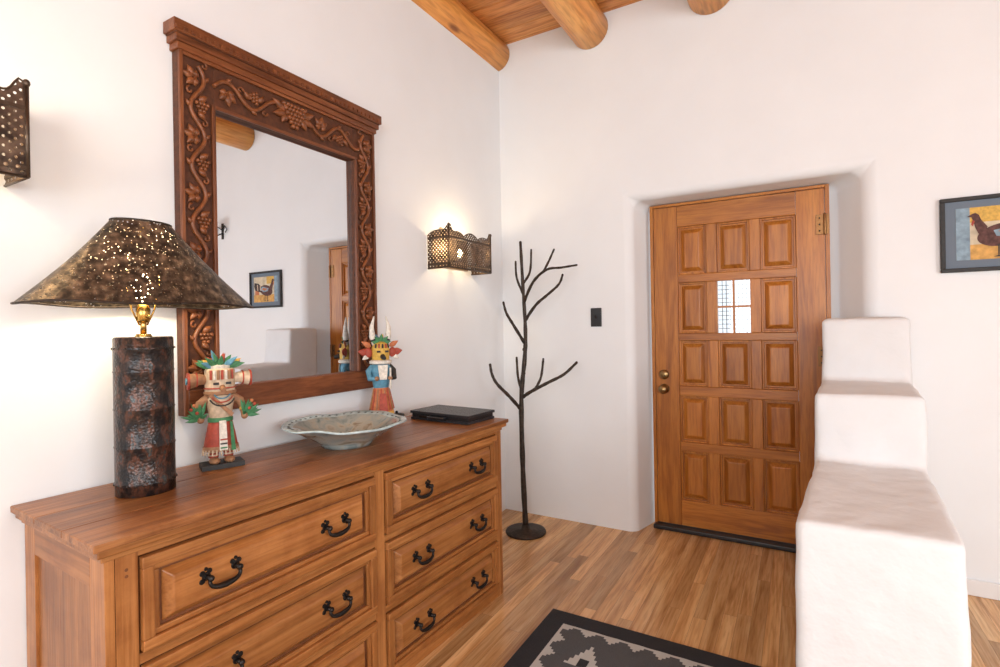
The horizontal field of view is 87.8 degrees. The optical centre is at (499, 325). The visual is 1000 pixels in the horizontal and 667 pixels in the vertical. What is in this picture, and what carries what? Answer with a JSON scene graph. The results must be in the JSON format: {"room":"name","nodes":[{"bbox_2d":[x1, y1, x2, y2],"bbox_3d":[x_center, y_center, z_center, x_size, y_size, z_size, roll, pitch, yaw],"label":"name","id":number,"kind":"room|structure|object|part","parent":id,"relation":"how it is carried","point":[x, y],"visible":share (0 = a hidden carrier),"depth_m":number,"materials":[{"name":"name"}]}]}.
{"room":"traditional dwelling","nodes":[
{"label":"traditional dwelling","id":0,"kind":"room"},
{"bbox_2d":[0,0,505,666],"bbox_3d":[-1.454,-0.315,1.247,0.100,3.280,5.712,-1,0,30],"label":"wall","id":1,"kind":"structure","parent":0,"point":[99,72],"depth_m":1.73,"materials":[{"name":"white paint"}]},
{"bbox_2d":[0,77,30,187],"bbox_3d":[-1.365,-0.503,1.150,0.158,0.272,0.466,-1,0,30],"label":"sconce","id":2,"kind":"object","parent":1,"relation":"attached to","point":[19,120],"visible":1,"depth_m":1.29,"materials":[{"name":"brown metal"}]},
{"bbox_2d":[163,16,381,416],"bbox_3d":[-0.839,-0.359,2.136,0.076,1.318,0.972,-1,0,30],"label":"mirror","id":3,"kind":"object","parent":1,"relation":"attached to","point":[274,169],"visible":0.89,"depth_m":2.06,"materials":[{"name":"brown wood"}]},
{"bbox_2d":[216,113,353,383],"bbox_3d":[-0.859,-0.279,2.145,0.004,0.987,0.669,-1,0,30],"label":"mirror glass","id":4,"kind":"object","parent":3,"relation":"attached to","point":[285,204],"depth_m":2.11,"materials":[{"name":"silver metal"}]},
{"bbox_2d":[427,222,491,274],"bbox_3d":[-0.233,-0.460,3.109,0.158,0.272,0.466,-1,0,30],"label":"sconce","id":5,"kind":"object","parent":1,"relation":"attached to","point":[450,248],"visible":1,"depth_m":2.99,"materials":[{"name":"brown metal"}]},
{"bbox_2d":[458,0,641,44],"bbox_3d":[0.753,-2.023,-0.006,5.128,0.060,5.878,-1,0,30],"label":"ceiling","id":6,"kind":"structure","parent":0,"point":[511,21],"depth_m":3.32,"materials":[{"name":"brown wood"}]},
{"bbox_2d":[411,0,509,70],"bbox_3d":[-1.454,-1.877,1.231,0.246,0.230,5.706,-1,0,30],"label":"beam","id":7,"kind":"structure","parent":6,"relation":"attached to","point":[453,15],"depth_m":3.25,"materials":[{"name":"brown wood"}]},
{"bbox_2d":[540,0,607,49],"bbox_3d":[-0.858,-1.882,0.887,0.267,0.263,5.706,-1,0,30],"label":"beam","id":8,"kind":"structure","parent":6,"relation":"attached to","point":[584,22],"depth_m":3.09,"materials":[{"name":"brown wood"}]},
{"bbox_2d":[687,0,728,14],"bbox_3d":[-0.207,-1.892,0.511,0.273,0.260,5.706,-1,0,30],"label":"beam","id":9,"kind":"structure","parent":6,"relation":"attached to","point":[702,7],"depth_m":2.93,"materials":[{"name":"brown wood"}]},
{"bbox_2d":[415,509,999,666],"bbox_3d":[0.870,1.315,0.095,5.228,0.060,6.212,-1,0,30],"label":"floor","id":10,"kind":"structure","parent":0,"point":[734,600],"depth_m":2.48,"materials":[{"name":"brown wood"}]},
{"bbox_2d":[10,415,507,666],"bbox_3d":[-0.614,0.888,1.959,0.535,0.845,1.704,-1,0,32],"label":"dresser","id":11,"kind":"object","parent":10,"relation":"on","point":[302,553],"visible":0.98,"depth_m":1.55,"materials":[{"name":"brown wood"}]},
{"bbox_2d":[10,217,253,498],"bbox_3d":[-1.013,0.083,1.514,0.316,0.777,0.618,-1,0,30],"label":"table lamp","id":12,"kind":"object","parent":11,"relation":"on","point":[142,364],"visible":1,"depth_m":1.43,"materials":[{"name":"brown metal"}]},
{"bbox_3d":[-1.018,-0.176,1.512,0.310,0.238,0.612,-1,0,30],"label":"lamp shade","id":13,"kind":"part","parent":12,"relation":"part of","materials":[{"name":"brown metal"}]},
{"bbox_2d":[127,228,159,336],"bbox_3d":[-1.028,-0.136,1.495,0.083,0.338,0.061,-1,0,-24],"label":"socket","id":14,"kind":"object","parent":12,"relation":"attached to","point":[143,317],"depth_m":1.48,"materials":[{"name":"gold metal"}]},
{"bbox_2d":[181,350,260,471],"bbox_3d":[-0.927,0.274,1.732,0.242,0.392,0.115,-1,0,-40],"label":"figurine","id":15,"kind":"object","parent":11,"relation":"on","point":[219,377],"visible":1,"depth_m":1.72,"materials":[{"name":"multicoloured paint"}]},
{"bbox_2d":[281,410,406,449],"bbox_3d":[-0.602,0.415,2.037,0.476,0.099,0.473,-1,0,30],"label":"ceramic bowl","id":16,"kind":"object","parent":11,"relation":"on","point":[359,428],"visible":1,"depth_m":2.08,"materials":[{"name":"ceramic"}]},
{"bbox_2d":[358,316,401,412],"bbox_3d":[-0.552,0.209,2.430,0.114,0.510,0.189,-1,0,36],"label":"figurine","id":17,"kind":"object","parent":11,"relation":"on","point":[380,372],"visible":0.86,"depth_m":2.40,"materials":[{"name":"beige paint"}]},
{"bbox_2d":[410,405,494,424],"bbox_3d":[-0.244,0.437,2.566,0.364,0.042,0.242,-1,0,34],"label":"case","id":18,"kind":"object","parent":11,"relation":"on","point":[437,413],"visible":1,"depth_m":2.51,"materials":[{"name":"black plastic"}]},
{"bbox_2d":[489,241,577,539],"bbox_3d":[0.223,0.380,3.252,0.548,1.833,0.256,-1,0,16],"label":"coat stand","id":19,"kind":"object","parent":10,"relation":"on","point":[525,530],"visible":1,"depth_m":3.26,"materials":[{"name":"brown metal"}]},
{"bbox_2d":[503,608,760,666],"bbox_3d":[0.032,1.294,1.103,0.900,0.010,2.400,-1,0,30],"label":"woven rug","id":20,"kind":"object","parent":10,"relation":"on","point":[562,639],"visible":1,"depth_m":2.06,"materials":[{"name":"black fabric"}]},
{"bbox_2d":[795,317,971,666],"bbox_3d":[1.416,0.621,2.011,0.383,1.317,1.556,-1,0,34],"label":"wall","id":21,"kind":"structure","parent":10,"relation":"on","point":[881,580],"depth_m":1.46,"materials":[{"name":"paint"}]},
{"bbox_2d":[499,0,999,583],"bbox_3d":[2.269,-0.390,2.569,5.028,3.300,0.300,-1,0,30],"label":"wall","id":22,"kind":"structure","parent":0,"point":[893,106],"depth_m":2.95,"materials":[{"name":"white paint"}]},
{"bbox_2d":[591,308,601,326],"bbox_3d":[0.616,-0.056,3.341,0.072,0.120,0.019,-1,0,30],"label":"switch plate","id":23,"kind":"object","parent":22,"relation":"attached to","point":[596,313],"visible":1,"depth_m":3.34,"materials":[{"name":"black plastic"}]},
{"bbox_2d":[654,521,795,552],"bbox_3d":[1.418,1.261,3.097,0.972,0.027,0.100,-1,0,30],"label":"trim","id":24,"kind":"structure","parent":22,"relation":"attached to","point":[748,540],"depth_m":3.10,"materials":[{"name":"black plastic"}]},
{"bbox_2d":[649,184,830,521],"bbox_3d":[1.415,0.250,3.122,0.976,2.050,0.062,-1,0,30],"label":"trim","id":25,"kind":"structure","parent":22,"relation":"attached to","point":[826,186],"depth_m":3.30,"materials":[{"name":"brown wood"}]},
{"bbox_2d":[653,188,828,543],"bbox_3d":[1.403,0.244,3.083,0.952,1.998,0.111,-1,0,30],"label":"door","id":26,"kind":"structure","parent":22,"relation":"in","point":[736,432],"depth_m":3.09,"materials":[{"name":"brown wood"}]},
{"bbox_3d":[1.029,0.397,3.275,0.060,0.060,0.066,-1,0,30],"label":"knob","id":27,"kind":"part","parent":26,"relation":"part of","materials":[{"name":"gold metal"}]},
{"bbox_2d":[659,370,668,378],"bbox_3d":[1.037,0.307,3.290,0.060,0.060,0.030,-1,0,30],"label":"deadbolt","id":28,"kind":"object","parent":26,"relation":"attached to","point":[664,374],"visible":1,"depth_m":3.28,"materials":[{"name":"gold metal"}]},
{"bbox_2d":[718,280,750,332],"bbox_3d":[1.407,-0.117,3.124,0.180,0.315,0.044,-1,0,30],"label":"lattice","id":29,"kind":"object","parent":26,"relation":"attached to","point":[733,293],"visible":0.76,"depth_m":3.12,"materials":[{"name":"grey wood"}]},
{"bbox_3d":[1.788,0.204,2.862,0.063,1.646,0.018,-1,0,30],"label":"hinges","id":30,"kind":"part","parent":26,"relation":"part of","materials":[{"name":"gold metal"}]},
{"bbox_2d":[939,193,999,272],"bbox_3d":[2.302,-0.430,2.362,0.470,0.350,0.022,-1,0,30],"label":"picture","id":31,"kind":"object","parent":22,"relation":"attached to","point":[970,225],"visible":1,"depth_m":2.42,"materials":[{"name":"black paint"}]},
{"bbox_2d":[967,578,999,600],"bbox_3d":[3.200,1.207,1.865,2.760,0.075,0.013,-1,0,30],"label":"baseboard","id":32,"kind":"structure","parent":22,"relation":"attached to","point":[978,588],"depth_m":2.41,"materials":[{"name":"white paint"}]}
]}

